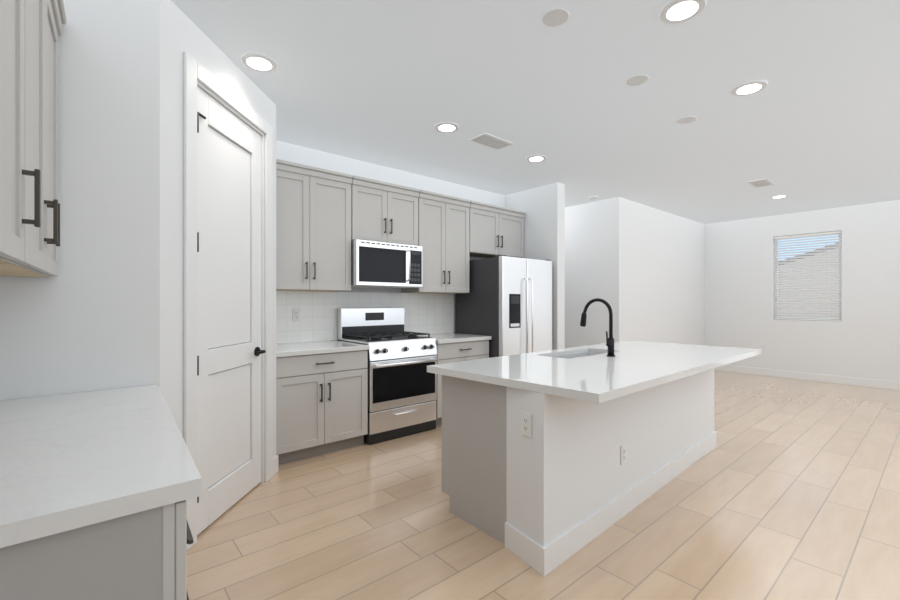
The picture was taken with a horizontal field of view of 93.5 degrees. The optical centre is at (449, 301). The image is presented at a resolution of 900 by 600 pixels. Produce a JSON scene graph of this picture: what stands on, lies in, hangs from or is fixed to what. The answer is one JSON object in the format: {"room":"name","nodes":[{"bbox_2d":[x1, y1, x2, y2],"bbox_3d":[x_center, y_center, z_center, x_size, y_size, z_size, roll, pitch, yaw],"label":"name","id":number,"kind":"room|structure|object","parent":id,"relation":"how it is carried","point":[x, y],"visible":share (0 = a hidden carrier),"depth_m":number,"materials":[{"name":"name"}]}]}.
{"room":"kitchen","nodes":[
{"label":"kitchen","id":0,"kind":"room"},
{"bbox_2d":[0,0,159,400],"bbox_3d":[-1.707,-0.100,1.774,0.800,2.740,0.115,0,0,-40],"label":"wall","id":1,"kind":"structure","parent":0,"point":[87,319],"depth_m":1.85,"materials":[{"name":"white paint"}]},
{"bbox_2d":[160,0,275,481],"bbox_3d":[-1.389,-0.100,2.579,0.115,2.740,1.174,0,0,3],"label":"wall","id":2,"kind":"structure","parent":0,"point":[181,32],"depth_m":2.10,"materials":[{"name":"white paint"}]},
{"bbox_2d":[183,52,272,550],"bbox_3d":[-1.379,-0.001,2.612,0.133,2.542,0.926,0,0,3],"label":"door frame","id":3,"kind":"structure","parent":2,"relation":"attached to","point":[195,73],"depth_m":2.23,"materials":[{"name":"white wood"}]},
{"bbox_2d":[197,86,265,534],"bbox_3d":[-1.331,0.046,2.605,0.093,2.423,0.722,0,0,3],"label":"pantry door","id":4,"kind":"structure","parent":2,"relation":"in","point":[229,351],"depth_m":2.57,"materials":[{"name":"white paint"}]},
{"bbox_2d":[276,140,505,333],"bbox_3d":[-1.087,-0.100,4.340,5.070,2.740,0.120,0,0,-40],"label":"wall","id":5,"kind":"structure","parent":0,"point":[285,151],"depth_m":4.56,"materials":[{"name":"white paint"}]},
{"bbox_2d":[276,159,352,291],"bbox_3d":[-1.323,-0.644,3.814,0.803,1.082,0.369,0,0,-40],"label":"upper cabinet","id":6,"kind":"object","parent":5,"relation":"attached to","point":[313,228],"visible":0.81,"depth_m":3.71,"materials":[{"name":"grey paint"}]},
{"bbox_2d":[276,291,452,343],"bbox_3d":[-0.854,0.139,4.452,2.346,0.481,0.009,0,0,-40],"label":"tile backsplash","id":7,"kind":"structure","parent":5,"relation":"attached to","point":[431,313],"depth_m":4.21,"materials":[{"name":"white tile"}]},
{"bbox_2d":[292,309,299,320],"bbox_3d":[-1.434,0.120,3.946,0.072,0.115,0.008,0,0,-40],"label":"outlet","id":8,"kind":"object","parent":7,"relation":"attached to","point":[295,314],"visible":1,"depth_m":3.94,"materials":[{"name":"white plastic"}]},
{"bbox_2d":[351,175,419,245],"bbox_3d":[-0.721,-0.884,4.327,0.770,0.601,0.369,0,0,-40],"label":"upper cabinet","id":9,"kind":"object","parent":5,"relation":"attached to","point":[382,211],"visible":0.79,"depth_m":4.18,"materials":[{"name":"grey paint"}]},
{"bbox_2d":[351,239,422,287],"bbox_3d":[-0.692,-0.367,4.293,0.766,0.430,0.456,0,0,-40],"label":"microwave","id":10,"kind":"object","parent":9,"relation":"attached to","point":[375,264],"visible":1,"depth_m":4.12,"materials":[{"name":"silver metal"}]},
{"bbox_2d":[401,189,470,293],"bbox_3d":[-0.146,-0.644,4.816,0.732,1.082,0.369,0,0,-40],"label":"upper cabinet","id":11,"kind":"object","parent":5,"relation":"attached to","point":[443,230],"visible":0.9,"depth_m":4.68,"materials":[{"name":"grey paint"}]},
{"bbox_2d":[469,200,525,257],"bbox_3d":[0.509,-0.883,5.374,0.982,0.604,0.369,0,0,-40],"label":"upper cabinet","id":12,"kind":"object","parent":5,"relation":"attached to","point":[494,230],"visible":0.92,"depth_m":5.22,"materials":[{"name":"grey paint"}]},
{"bbox_2d":[506,182,564,349],"bbox_3d":[0.663,-0.100,6.079,0.150,2.740,2.200,0,0,-40],"label":"wall","id":13,"kind":"structure","parent":0,"point":[543,207],"depth_m":5.29,"materials":[{"name":"white paint"}]},
{"bbox_2d":[171,0,899,223],"bbox_3d":[2.071,-1.500,4.047,9.600,0.060,7.220,0,0,-40],"label":"ceiling","id":14,"kind":"structure","parent":0,"point":[813,124],"depth_m":2.97,"materials":[{"name":"white paint"}]},
{"bbox_2d":[240,52,277,72],"bbox_3d":[-1.168,-1.463,2.591,0.210,0.013,0.210,0,0,-40],"label":"recessed light","id":15,"kind":"object","parent":14,"relation":"in","point":[258,62],"visible":1,"depth_m":2.57,"materials":[{"name":"white plastic"}]},
{"bbox_2d":[434,122,458,132],"bbox_3d":[-0.027,-1.463,3.549,0.210,0.013,0.210,0,0,-40],"label":"recessed light","id":16,"kind":"object","parent":14,"relation":"in","point":[446,127],"visible":1,"depth_m":3.53,"materials":[{"name":"white plastic"}]},
{"bbox_2d":[470,133,512,149],"bbox_3d":[0.382,-1.464,3.871,0.370,0.012,0.200,0,0,-40],"label":"ceiling vent","id":17,"kind":"object","parent":14,"relation":"in","point":[488,140],"visible":1,"depth_m":3.85,"materials":[{"name":"white metal"}]},
{"bbox_2d":[526,155,546,161],"bbox_3d":[0.880,-1.463,4.320,0.210,0.013,0.210,0,0,-40],"label":"recessed light","id":18,"kind":"object","parent":14,"relation":"in","point":[535,158],"visible":0.96,"depth_m":4.29,"materials":[{"name":"white plastic"}]},
{"bbox_2d":[542,8,569,26],"bbox_3d":[0.545,-1.467,2.184,0.140,0.006,0.140,0,0,-40],"label":"blank plate","id":19,"kind":"object","parent":14,"relation":"attached to","point":[554,17],"visible":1,"depth_m":2.18,"materials":[{"name":"white plastic"}]},
{"bbox_2d":[589,196,598,199],"bbox_3d":[2.008,-1.455,5.911,0.132,0.030,0.132,0,0,-40],"label":"smoke detector","id":20,"kind":"object","parent":14,"relation":"attached to","point":[593,197],"visible":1,"depth_m":5.88,"materials":[{"name":"white plastic"}]},
{"bbox_2d":[626,74,648,85],"bbox_3d":[1.240,-1.467,2.802,0.140,0.006,0.140,0,0,-40],"label":"blank plate","id":21,"kind":"object","parent":14,"relation":"attached to","point":[636,80],"visible":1,"depth_m":2.80,"materials":[{"name":"white plastic"}]},
{"bbox_2d":[659,0,706,23],"bbox_3d":[1.164,-1.463,2.120,0.210,0.013,0.210,0,0,-40],"label":"recessed light","id":22,"kind":"object","parent":14,"relation":"in","point":[675,11],"visible":0.98,"depth_m":2.11,"materials":[{"name":"white plastic"}]},
{"bbox_2d":[677,116,696,123],"bbox_3d":[1.906,-1.467,3.408,0.140,0.006,0.140,0,0,-40],"label":"blank plate","id":23,"kind":"object","parent":14,"relation":"attached to","point":[685,119],"visible":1,"depth_m":3.39,"materials":[{"name":"white plastic"}]},
{"bbox_2d":[731,80,767,95],"bbox_3d":[2.049,-1.463,2.900,0.210,0.013,0.210,0,0,-40],"label":"recessed light","id":24,"kind":"object","parent":14,"relation":"in","point":[748,88],"visible":0.98,"depth_m":2.88,"materials":[{"name":"white plastic"}]},
{"bbox_2d":[747,179,774,187],"bbox_3d":[3.840,-1.464,5.224,0.370,0.012,0.200,0,0,-40],"label":"ceiling vent","id":25,"kind":"object","parent":14,"relation":"in","point":[760,183],"visible":1,"depth_m":5.20,"materials":[{"name":"white metal"}]},
{"bbox_2d":[770,194,787,198],"bbox_3d":[4.565,-1.463,5.868,0.210,0.013,0.210,0,0,-40],"label":"recessed light","id":26,"kind":"object","parent":14,"relation":"in","point":[779,196],"visible":1,"depth_m":5.84,"materials":[{"name":"white"}]},
{"bbox_2d":[187,370,899,599],"bbox_3d":[2.071,1.300,4.047,9.600,0.060,7.220,0,0,-40],"label":"floor","id":27,"kind":"structure","parent":0,"point":[786,489],"depth_m":2.37,"materials":[{"name":"brown wood"}]},
{"bbox_2d":[0,500,192,599],"bbox_3d":[-0.949,0.848,0.947,0.637,0.844,0.540,0,0,-40],"label":"base cabinet","id":28,"kind":"object","parent":27,"relation":"on","point":[141,555],"visible":0.5,"depth_m":0.82,"materials":[{"name":"grey paint"}]},
{"bbox_2d":[0,384,201,547],"bbox_3d":[-1.189,0.405,1.256,0.670,0.039,1.340,0,0,-40],"label":"countertop","id":29,"kind":"structure","parent":28,"relation":"on","point":[69,461],"depth_m":1.02,"materials":[{"name":"stone"}]},
{"bbox_2d":[276,350,367,464],"bbox_3d":[-1.225,0.845,3.700,0.805,0.850,0.671,0,0,-40],"label":"base cabinet","id":30,"kind":"object","parent":27,"relation":"on","point":[321,403],"visible":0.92,"depth_m":3.45,"materials":[{"name":"grey paint"}]},
{"bbox_2d":[276,340,369,356],"bbox_3d":[-1.226,0.400,3.704,0.810,0.039,0.662,0,0,-40],"label":"countertop","id":31,"kind":"structure","parent":30,"relation":"on","point":[303,348],"depth_m":3.57,"materials":[{"name":"stone"}]},
{"bbox_2d":[338,307,437,444],"bbox_3d":[-0.605,0.665,4.195,0.760,1.210,0.698,0,0,-40],"label":"gas range","id":32,"kind":"object","parent":27,"relation":"on","point":[402,389],"visible":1,"depth_m":4.01,"materials":[{"name":"silver metal"}]},
{"bbox_2d":[435,340,488,425],"bbox_3d":[-0.040,0.845,4.709,0.747,0.850,0.671,0,0,-40],"label":"base cabinet","id":33,"kind":"object","parent":27,"relation":"on","point":[458,351],"visible":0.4,"depth_m":4.39,"materials":[{"name":"grey paint"}]},
{"bbox_2d":[416,333,491,343],"bbox_3d":[-0.040,0.400,4.715,0.763,0.039,0.662,0,0,-40],"label":"countertop","id":34,"kind":"structure","parent":33,"relation":"on","point":[443,338],"depth_m":4.58,"materials":[{"name":"stone"}]},
{"bbox_2d":[442,375,505,543],"bbox_3d":[0.443,0.850,2.686,0.845,0.840,0.534,0,0,-40],"label":"base cabinet","id":35,"kind":"object","parent":27,"relation":"on","point":[474,450],"depth_m":2.39,"materials":[{"name":"grey paint"}]},
{"bbox_2d":[427,340,760,402],"bbox_3d":[1.218,0.409,3.046,2.664,0.039,1.148,0,0,-40],"label":"countertop","id":36,"kind":"structure","parent":35,"relation":"on","point":[630,367],"depth_m":2.52,"materials":[{"name":"stone"}]},
{"bbox_2d":[557,353,596,358],"bbox_3d":[0.994,0.530,3.245,0.744,0.199,0.307,0,0,-40],"label":"undermount sink","id":37,"kind":"object","parent":36,"relation":"in","point":[577,355],"depth_m":3.48,"materials":[{"name":"silver metal"}]},
{"bbox_2d":[580,298,614,356],"bbox_3d":[1.073,0.180,3.111,0.094,0.418,0.278,0,0,-40],"label":"faucet","id":38,"kind":"object","parent":36,"relation":"on","point":[610,342],"visible":1,"depth_m":3.03,"materials":[{"name":"black metal"}]},
{"bbox_2d":[455,255,551,357],"bbox_3d":[0.682,0.377,5.180,0.913,1.787,0.835,0,0,-40],"label":"refrigerator","id":39,"kind":"object","parent":27,"relation":"on","point":[505,302],"visible":0.44,"depth_m":4.84,"materials":[{"name":"grey metal"}]},
{"bbox_2d":[505,368,716,575],"bbox_3d":[1.340,0.851,2.911,2.613,0.839,0.281,0,0,-40],"label":"wall","id":40,"kind":"structure","parent":27,"relation":"on","point":[573,485],"depth_m":2.25,"materials":[{"name":"white paint"}]},
{"bbox_2d":[521,411,531,437],"bbox_3d":[0.373,0.598,2.071,0.008,0.115,0.072,0,0,-32],"label":"outlet","id":41,"kind":"object","parent":40,"relation":"attached to","point":[526,423],"visible":1,"depth_m":2.06,"materials":[{"name":"white plastic"}]},
{"bbox_2d":[621,443,626,464],"bbox_3d":[1.039,0.910,2.529,0.072,0.115,0.010,0,0,-40],"label":"outlet","id":42,"kind":"object","parent":40,"relation":"attached to","point":[623,453],"visible":1,"depth_m":2.52,"materials":[{"name":"white plastic"}]},
{"bbox_2d":[565,197,704,347],"bbox_3d":[2.879,-0.100,7.880,3.340,2.740,2.330,0,0,-40],"label":"wall","id":43,"kind":"structure","parent":0,"point":[639,268],"depth_m":6.43,"materials":[{"name":"white paint"}]},
{"bbox_2d":[705,200,899,381],"bbox_3d":[6.380,-0.100,6.251,0.120,2.740,4.690,0,0,-40],"label":"wall","id":44,"kind":"structure","parent":0,"point":[861,339],"depth_m":6.79,"materials":[{"name":"white paint"}]},
{"bbox_2d":[714,365,899,390],"bbox_3d":[6.319,1.208,6.217,0.017,0.125,4.659,0,0,-40],"label":"baseboard","id":45,"kind":"structure","parent":44,"relation":"attached to","point":[872,383],"depth_m":6.77,"materials":[{"name":"white wood"}]},
{"bbox_2d":[774,233,841,320],"bbox_3d":[5.838,-0.405,6.919,0.040,1.410,0.860,0,0,-40],"label":"window","id":46,"kind":"structure","parent":44,"relation":"in","point":[838,281],"depth_m":6.61,"materials":[{"name":"white plastic"}]},
{"bbox_2d":[774,231,841,320],"bbox_3d":[5.804,-0.406,6.889,0.040,1.403,0.850,0,0,-40],"label":"window blinds","id":47,"kind":"object","parent":46,"relation":"attached to","point":[796,237],"visible":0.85,"depth_m":6.87,"materials":[{"name":"white plastic"}]},
{"bbox_3d":[-0.594,-0.100,-0.059,0.120,2.740,4.120,0,0,-40],"label":"wall","id":48,"kind":"structure","parent":0,"visible":0},
{"bbox_2d":[0,0,66,276],"bbox_3d":[-1.470,-0.642,1.359,0.328,1.085,0.814,0,0,-40],"label":"upper cabinet","id":49,"kind":"object","parent":48,"relation":"attached to","point":[44,20],"visible":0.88,"depth_m":1.39,"materials":[{"name":"grey paint"}]},
{"bbox_2d":[0,0,40,262],"bbox_3d":[-1.047,-0.642,0.827,0.325,1.085,0.557,0,0,-40],"label":"door","id":50,"kind":"structure","parent":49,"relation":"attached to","point":[13,172],"depth_m":1.03,"materials":[{"name":"grey paint"}]},
{"label":"outside","id":51,"kind":"structure","parent":0,"visible":0},
{"bbox_2d":[778,235,837,317],"bbox_3d":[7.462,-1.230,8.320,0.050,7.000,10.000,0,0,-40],"label":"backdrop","id":52,"kind":"structure","parent":51,"point":[808,277],"depth_m":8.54,"materials":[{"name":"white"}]}
]}

